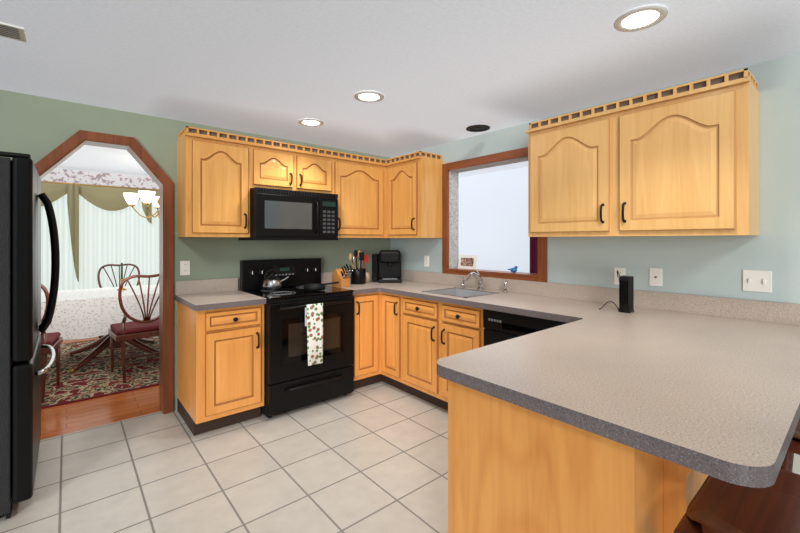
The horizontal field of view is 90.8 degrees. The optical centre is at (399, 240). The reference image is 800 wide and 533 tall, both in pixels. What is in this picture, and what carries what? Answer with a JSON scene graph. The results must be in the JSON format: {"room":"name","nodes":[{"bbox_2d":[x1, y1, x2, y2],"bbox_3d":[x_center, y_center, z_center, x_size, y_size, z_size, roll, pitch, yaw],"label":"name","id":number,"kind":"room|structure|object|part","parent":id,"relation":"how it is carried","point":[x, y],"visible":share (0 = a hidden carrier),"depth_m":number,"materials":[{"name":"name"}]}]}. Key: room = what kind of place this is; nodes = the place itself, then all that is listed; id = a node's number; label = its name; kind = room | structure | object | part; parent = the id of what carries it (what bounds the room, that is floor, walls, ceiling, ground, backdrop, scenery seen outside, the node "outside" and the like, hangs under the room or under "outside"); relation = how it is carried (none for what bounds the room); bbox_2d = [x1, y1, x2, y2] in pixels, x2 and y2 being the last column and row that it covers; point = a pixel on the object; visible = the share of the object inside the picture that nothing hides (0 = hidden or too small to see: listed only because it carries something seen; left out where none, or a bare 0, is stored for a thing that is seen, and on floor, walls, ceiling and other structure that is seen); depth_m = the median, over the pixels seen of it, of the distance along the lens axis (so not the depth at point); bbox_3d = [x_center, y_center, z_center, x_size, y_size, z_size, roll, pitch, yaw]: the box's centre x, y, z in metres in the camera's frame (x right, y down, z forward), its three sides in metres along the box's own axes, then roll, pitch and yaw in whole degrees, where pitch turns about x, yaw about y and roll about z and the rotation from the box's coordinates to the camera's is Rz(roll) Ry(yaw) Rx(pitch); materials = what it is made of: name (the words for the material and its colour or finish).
{"room":"kitchen","nodes":[
{"label":"kitchen","id":0,"kind":"room"},
{"bbox_2d":[41,168,158,340],"bbox_3d":[-3.117,0.195,4.377,4.640,2.300,3.400,0,0,-40],"label":"wall","id":1,"kind":"structure","parent":0,"point":[56,175],"depth_m":5.51,"materials":[{"name":"white"}]},
{"bbox_2d":[41,194,158,291],"bbox_3d":[-4.059,0.255,5.571,2.800,1.980,0.068,0,0,-40],"label":"curtains","id":2,"kind":"object","parent":1,"relation":"attached to","point":[123,236],"visible":0.27,"depth_m":5.50,"materials":[{"name":"grey fabric"}]},
{"bbox_2d":[41,181,158,281],"bbox_3d":[-4.019,-0.106,5.524,2.800,1.322,0.087,0,0,-40],"label":"valance","id":3,"kind":"object","parent":2,"relation":"attached to","point":[110,198],"visible":0.43,"depth_m":5.29,"materials":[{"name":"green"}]},
{"bbox_2d":[0,90,390,410],"bbox_3d":[-1.622,0.195,3.336,4.100,2.300,0.120,0,0,-40],"label":"wall","id":4,"kind":"structure","parent":0,"point":[33,125],"depth_m":3.12,"materials":[{"name":"paint"}]},
{"bbox_2d":[34,130,172,413],"bbox_3d":[-2.176,0.286,2.870,0.907,2.117,0.168,0,0,-40],"label":"trim","id":5,"kind":"structure","parent":4,"relation":"attached to","point":[81,138],"depth_m":3.06,"materials":[{"name":"brown wood"}]},
{"bbox_2d":[180,261,189,274],"label":"outlet plates","id":6,"kind":"object","parent":4,"relation":"attached to","point":[184,265],"depth_m":3.16,"materials":[{"name":"white plastic"}]},
{"bbox_2d":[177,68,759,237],"bbox_3d":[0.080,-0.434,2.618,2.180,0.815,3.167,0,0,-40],"label":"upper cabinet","id":7,"kind":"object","parent":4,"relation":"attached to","point":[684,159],"visible":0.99,"depth_m":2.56,"materials":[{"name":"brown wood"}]},
{"bbox_2d":[239,187,337,239],"bbox_3d":[-0.973,-0.213,3.504,0.752,0.420,0.448,0,0,-40],"label":"microwave","id":8,"kind":"object","parent":7,"relation":"attached to","point":[275,214],"visible":0.99,"depth_m":3.32,"materials":[{"name":"black"}]},
{"bbox_3d":[-0.859,-0.402,3.359,0.700,0.026,0.002,0,0,-40],"label":"black glass","id":9,"kind":"part","parent":8,"relation":"part of","materials":[{"name":"black"}]},
{"bbox_3d":[-0.683,-0.403,3.375,1.721,0.514,0.377,0,0,-40],"label":"maple panel","id":10,"kind":"part","parent":7,"relation":"part of","materials":[{"name":"orange wood"}]},
{"bbox_2d":[0,337,447,532],"bbox_3d":[-1.285,1.375,2.364,4.840,0.060,8.840,0,0,-40],"label":"floor","id":11,"kind":"structure","parent":0,"point":[373,458],"depth_m":2.31,"materials":[{"name":"tile"}]},
{"bbox_2d":[0,151,59,518],"bbox_3d":[-2.365,0.459,2.035,0.921,1.773,0.839,0,0,-40],"label":"fridge","id":12,"kind":"object","parent":11,"relation":"on","point":[21,196],"visible":1,"depth_m":1.93,"materials":[{"name":"black metal"}]},
{"bbox_2d":[41,336,158,408],"bbox_3d":[-3.121,1.339,4.537,2.960,0.011,2.470,0,0,-40],"label":"rug","id":13,"kind":"object","parent":11,"relation":"on","point":[95,379],"visible":0.22,"depth_m":3.93,"materials":[{"name":"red carpet"}]},
{"bbox_2d":[40,284,62,402],"bbox_3d":[-3.209,0.828,3.312,0.500,1.014,0.550,0,0,-32],"label":"dining chair","id":14,"kind":"object","parent":13,"relation":"on","point":[53,339],"visible":0.23,"depth_m":3.30,"materials":[{"name":"brown wood"}]},
{"bbox_3d":[-3.238,0.868,3.358,0.524,0.050,0.473,0,0,-40],"label":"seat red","id":15,"kind":"part","parent":14,"relation":"part of","materials":[{"name":"red fabric"}]},
{"bbox_2d":[69,334,158,372],"bbox_3d":[-3.246,0.959,4.530,1.950,0.748,1.020,0,0,-40],"label":"dining table","id":16,"kind":"object","parent":13,"relation":"on","point":[102,343],"visible":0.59,"depth_m":4.48,"materials":[{"name":"brown wood"}]},
{"bbox_2d":[40,284,158,338],"bbox_3d":[-3.246,0.776,4.529,2.055,0.391,1.128,0,0,-40],"label":"table cloth","id":17,"kind":"object","parent":16,"relation":"on","point":[78,313],"visible":0.3,"depth_m":4.02,"materials":[{"name":"fabric"}]},
{"bbox_2d":[117,263,126,289],"bbox_3d":[-3.272,0.420,4.639,0.100,0.319,0.100,0,0,-40],"label":"candlestick","id":18,"kind":"object","parent":17,"relation":"on","point":[121,279],"visible":0.73,"depth_m":4.63,"materials":[{"name":"gold metal"}]},
{"bbox_2d":[121,263,122,278],"bbox_3d":[-3.272,0.356,4.639,0.022,0.190,0.021,0,0,-40],"label":"candle","id":19,"kind":"object","parent":18,"relation":"on","point":[121,263],"depth_m":4.63,"materials":[{"name":"green"}]},
{"bbox_2d":[97,263,139,338],"bbox_3d":[-3.732,0.828,5.261,0.515,1.014,0.562,0,0,-40],"label":"dining chair","id":20,"kind":"object","parent":13,"relation":"on","point":[111,265],"visible":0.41,"depth_m":5.41,"materials":[{"name":"brown wood"}]},
{"bbox_2d":[108,274,158,382],"bbox_3d":[-2.584,0.828,3.970,0.500,1.014,0.550,0,0,-44],"label":"dining chair","id":21,"kind":"object","parent":13,"relation":"on","point":[123,331],"visible":0.7,"depth_m":3.81,"materials":[{"name":"brown wood"}]},
{"bbox_3d":[-2.623,0.868,4.009,0.501,0.050,0.445,0,0,-40],"label":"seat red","id":22,"kind":"part","parent":21,"relation":"part of","materials":[{"name":"red fabric"}]},
{"bbox_2d":[240,258,353,417],"bbox_3d":[-0.867,0.757,3.378,0.756,1.175,0.720,0,0,-40],"label":"stove","id":23,"kind":"object","parent":11,"relation":"on","point":[309,335],"visible":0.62,"depth_m":3.13,"materials":[{"name":"black metal"}]},
{"bbox_2d":[262,269,288,290],"bbox_3d":[-1.093,0.335,3.415,0.170,0.177,0.206,0,0,36],"label":"kettle","id":24,"kind":"object","parent":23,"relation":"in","point":[271,283],"visible":1,"depth_m":3.35,"materials":[{"name":"silver metal"}]},
{"bbox_3d":[-0.889,0.584,3.404,0.756,0.713,0.652,0,0,-40],"label":"black glass","id":25,"kind":"part","parent":23,"relation":"part of","materials":[{"name":"black glass"}]},
{"bbox_2d":[288,317,339,356],"bbox_3d":[-0.678,0.765,3.154,0.452,0.250,0.001,0,0,-40],"label":"oven window","id":26,"kind":"structure","parent":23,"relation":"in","point":[297,329],"depth_m":3.10,"materials":[{"name":"black glass"}]},
{"bbox_3d":[-0.670,1.135,3.145,0.505,0.019,0.044,0,0,-40],"label":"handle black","id":27,"kind":"part","parent":23,"relation":"part of","materials":[{"name":"black metal"}]},
{"bbox_2d":[304,281,338,290],"bbox_3d":[-0.688,0.392,3.431,0.305,0.063,0.184,0,0,-40],"label":"frying pan","id":28,"kind":"object","parent":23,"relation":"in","point":[316,286],"visible":1,"depth_m":3.34,"materials":[{"name":"black metal"}]},
{"bbox_2d":[175,270,799,532],"bbox_3d":[0.158,0.805,2.520,2.187,1.080,3.417,0,0,-40],"label":"base cabinet","id":29,"kind":"object","parent":11,"relation":"on","point":[607,419],"visible":0.99,"depth_m":1.35,"materials":[{"name":"brown wood"}]},
{"bbox_2d":[332,264,352,287],"bbox_3d":[-0.527,0.321,3.658,0.095,0.216,0.240,0,0,-40],"label":"knife block","id":30,"kind":"object","parent":29,"relation":"on","point":[342,275],"visible":1,"depth_m":3.63,"materials":[{"name":"brown wood"}]},
{"bbox_2d":[349,250,367,283],"bbox_3d":[-0.422,0.259,3.913,0.157,0.340,0.198,0,0,19],"label":"utensil crock","id":31,"kind":"object","parent":29,"relation":"on","point":[358,276],"visible":1,"depth_m":3.87,"materials":[{"name":"black ceramic"}]},
{"bbox_2d":[366,272,369,281],"bbox_3d":[-0.374,0.378,4.098,0.143,0.102,0.067,0,0,35],"label":"spice jar","id":32,"kind":"object","parent":29,"relation":"on","point":[367,273],"visible":0.38,"depth_m":4.05,"materials":[{"name":"beige"}]},
{"bbox_2d":[372,250,401,282],"bbox_3d":[-0.139,0.262,4.135,0.305,0.334,0.302,0,0,-2],"label":"coffee maker","id":33,"kind":"object","parent":29,"relation":"on","point":[386,265],"visible":1,"depth_m":4.07,"materials":[{"name":"black plastic"}]},
{"bbox_3d":[-0.262,0.279,4.172,0.163,0.280,0.186,0,0,-40],"label":"black glass","id":34,"kind":"part","parent":33,"relation":"part of","materials":[{"name":"black glass"}]},
{"bbox_2d":[427,288,492,296],"bbox_3d":[0.497,0.507,3.267,0.380,0.161,0.440,0,0,-40],"label":"sink basin","id":35,"kind":"object","parent":29,"relation":"in","point":[456,292],"depth_m":3.44,"materials":[{"name":"grey"}]},
{"bbox_3d":[0.363,0.907,1.164,0.020,0.875,0.580,0,0,-40],"label":"maple panel","id":36,"kind":"part","parent":29,"relation":"part of","materials":[{"name":"orange wood"}]},
{"bbox_2d":[599,271,619,311],"bbox_3d":[1.374,0.308,2.488,0.319,0.239,0.124,0,0,-40],"label":"cord","id":37,"kind":"object","parent":29,"relation":"on","point":[617,271],"visible":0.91,"depth_m":2.39,"materials":[{"name":"black plastic"}]},
{"bbox_2d":[618,275,633,312],"bbox_3d":[1.363,0.319,2.374,0.076,0.219,0.066,0,0,-40],"label":"speaker","id":38,"kind":"object","parent":29,"relation":"on","point":[626,282],"visible":1,"depth_m":2.35},
{"bbox_3d":[1.335,0.324,2.352,0.001,0.170,0.048,0,0,-40],"label":"black glass","id":39,"kind":"part","parent":38,"relation":"part of","materials":[{"name":"black"}]},
{"bbox_2d":[483,309,566,345],"bbox_3d":[0.997,0.909,2.701,0.617,0.871,0.594,0,0,-40],"label":"dishwasher","id":40,"kind":"object","parent":11,"relation":"on","point":[499,326],"visible":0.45,"depth_m":2.57,"materials":[{"name":"black"}]},
{"bbox_3d":[0.763,0.562,2.503,0.004,0.035,0.274,0,0,-40],"label":"black glass","id":41,"kind":"part","parent":40,"relation":"part of","materials":[{"name":"black glass"}]},
{"bbox_2d":[674,469,799,532],"bbox_3d":[0.858,0.968,0.833,0.484,0.756,0.404,0,0,-40],"label":"bar stool","id":42,"kind":"object","parent":11,"relation":"on","point":[719,506],"visible":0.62,"depth_m":0.90,"materials":[{"name":"brown wood"}]},
{"bbox_2d":[781,419,799,471],"bbox_3d":[1.404,0.968,1.271,0.484,0.756,0.404,0,0,-36],"label":"bar stool","id":43,"kind":"object","parent":11,"relation":"on","point":[794,447],"visible":0.02,"depth_m":1.26,"materials":[{"name":"brown wood"}]},
{"bbox_2d":[0,0,799,177],"bbox_3d":[-0.636,-0.985,2.912,6.540,0.060,8.840,0,0,-40],"label":"ceiling","id":44,"kind":"structure","parent":0,"point":[441,69],"depth_m":2.04,"materials":[{"name":"white paint"}]},
{"bbox_2d":[123,191,158,217],"bbox_3d":[-2.927,-0.614,4.836,0.760,0.681,0.733,0,0,-40],"label":"chandelier","id":45,"kind":"object","parent":44,"relation":"hanging from","point":[146,197],"visible":0.4,"depth_m":4.64,"materials":[{"name":"white glass"}]},
{"bbox_3d":[-2.927,-0.495,4.836,0.760,0.130,0.733,0,0,-40],"label":"lamp shade","id":46,"kind":"part","parent":45,"relation":"part of","materials":[{"name":"white glass"}]},
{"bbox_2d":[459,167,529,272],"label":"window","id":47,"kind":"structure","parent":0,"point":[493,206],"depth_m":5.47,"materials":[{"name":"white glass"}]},
{"bbox_2d":[530,237,537,272],"bbox_3d":[1.250,0.110,3.392,0.040,0.970,0.300,0,0,-40],"label":"curtain","id":48,"kind":"object","parent":47,"relation":"attached to","point":[533,240],"visible":0.09,"depth_m":3.49,"materials":[{"name":"purple fabric"}]},
{"bbox_2d":[391,53,799,474],"bbox_3d":[1.615,0.195,2.587,0.120,2.300,5.440,0,0,-40],"label":"wall","id":49,"kind":"structure","parent":0,"point":[713,266],"depth_m":2.26,"materials":[{"name":"paint"}]},
{"bbox_2d":[424,256,428,266],"label":"outlet plates","id":50,"kind":"object","parent":49,"relation":"attached to","point":[426,258],"depth_m":4.07,"materials":[{"name":"white plastic"}]},
{"bbox_2d":[447,147,537,281],"bbox_3d":[0.825,-0.199,3.506,0.160,1.104,0.967,0,0,-40],"label":"window","id":51,"kind":"structure","parent":49,"relation":"in","point":[522,152],"depth_m":3.67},
{"bbox_2d":[458,255,476,269],"bbox_3d":[0.653,0.210,3.771,0.190,0.145,0.069,0,0,38],"label":"photo frame","id":52,"kind":"object","parent":51,"relation":"on","point":[465,261],"visible":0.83,"depth_m":3.75,"materials":[{"name":"white plastic"}]},
{"bbox_2d":[461,258,473,265],"bbox_3d":[0.639,0.204,3.752,0.043,0.078,0.134,0,0,-40],"label":"print","id":53,"kind":"object","parent":52,"relation":"attached to","point":[464,261],"depth_m":3.75},
{"bbox_2d":[508,266,517,272],"bbox_3d":[0.956,0.241,3.336,0.040,0.059,0.106,0,0,-40],"label":"bird","id":54,"kind":"object","parent":51,"relation":"on","point":[514,269],"visible":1,"depth_m":3.31},
{"bbox_2d":[442,163,546,281],"bbox_3d":[0.779,-0.199,3.467,0.022,1.104,1.099,0,0,-40],"label":"trim","id":55,"kind":"structure","parent":49,"relation":"attached to","point":[542,241],"depth_m":3.84,"materials":[{"name":"brown wood"}]},
{"bbox_2d":[614,268,625,284],"label":"outlet plates","id":56,"kind":"object","parent":49,"relation":"attached to","point":[622,271],"depth_m":2.65,"materials":[{"name":"white plastic"}]},
{"bbox_2d":[649,268,661,286],"label":"outlet plates","id":57,"kind":"object","parent":49,"relation":"attached to","point":[655,274],"depth_m":2.49,"materials":[{"name":"white plastic"}]},
{"bbox_2d":[742,270,771,292],"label":"light switch","id":58,"kind":"object","parent":49,"relation":"attached to","point":[756,281],"depth_m":2.12,"materials":[{"name":"white plastic"}]}
]}

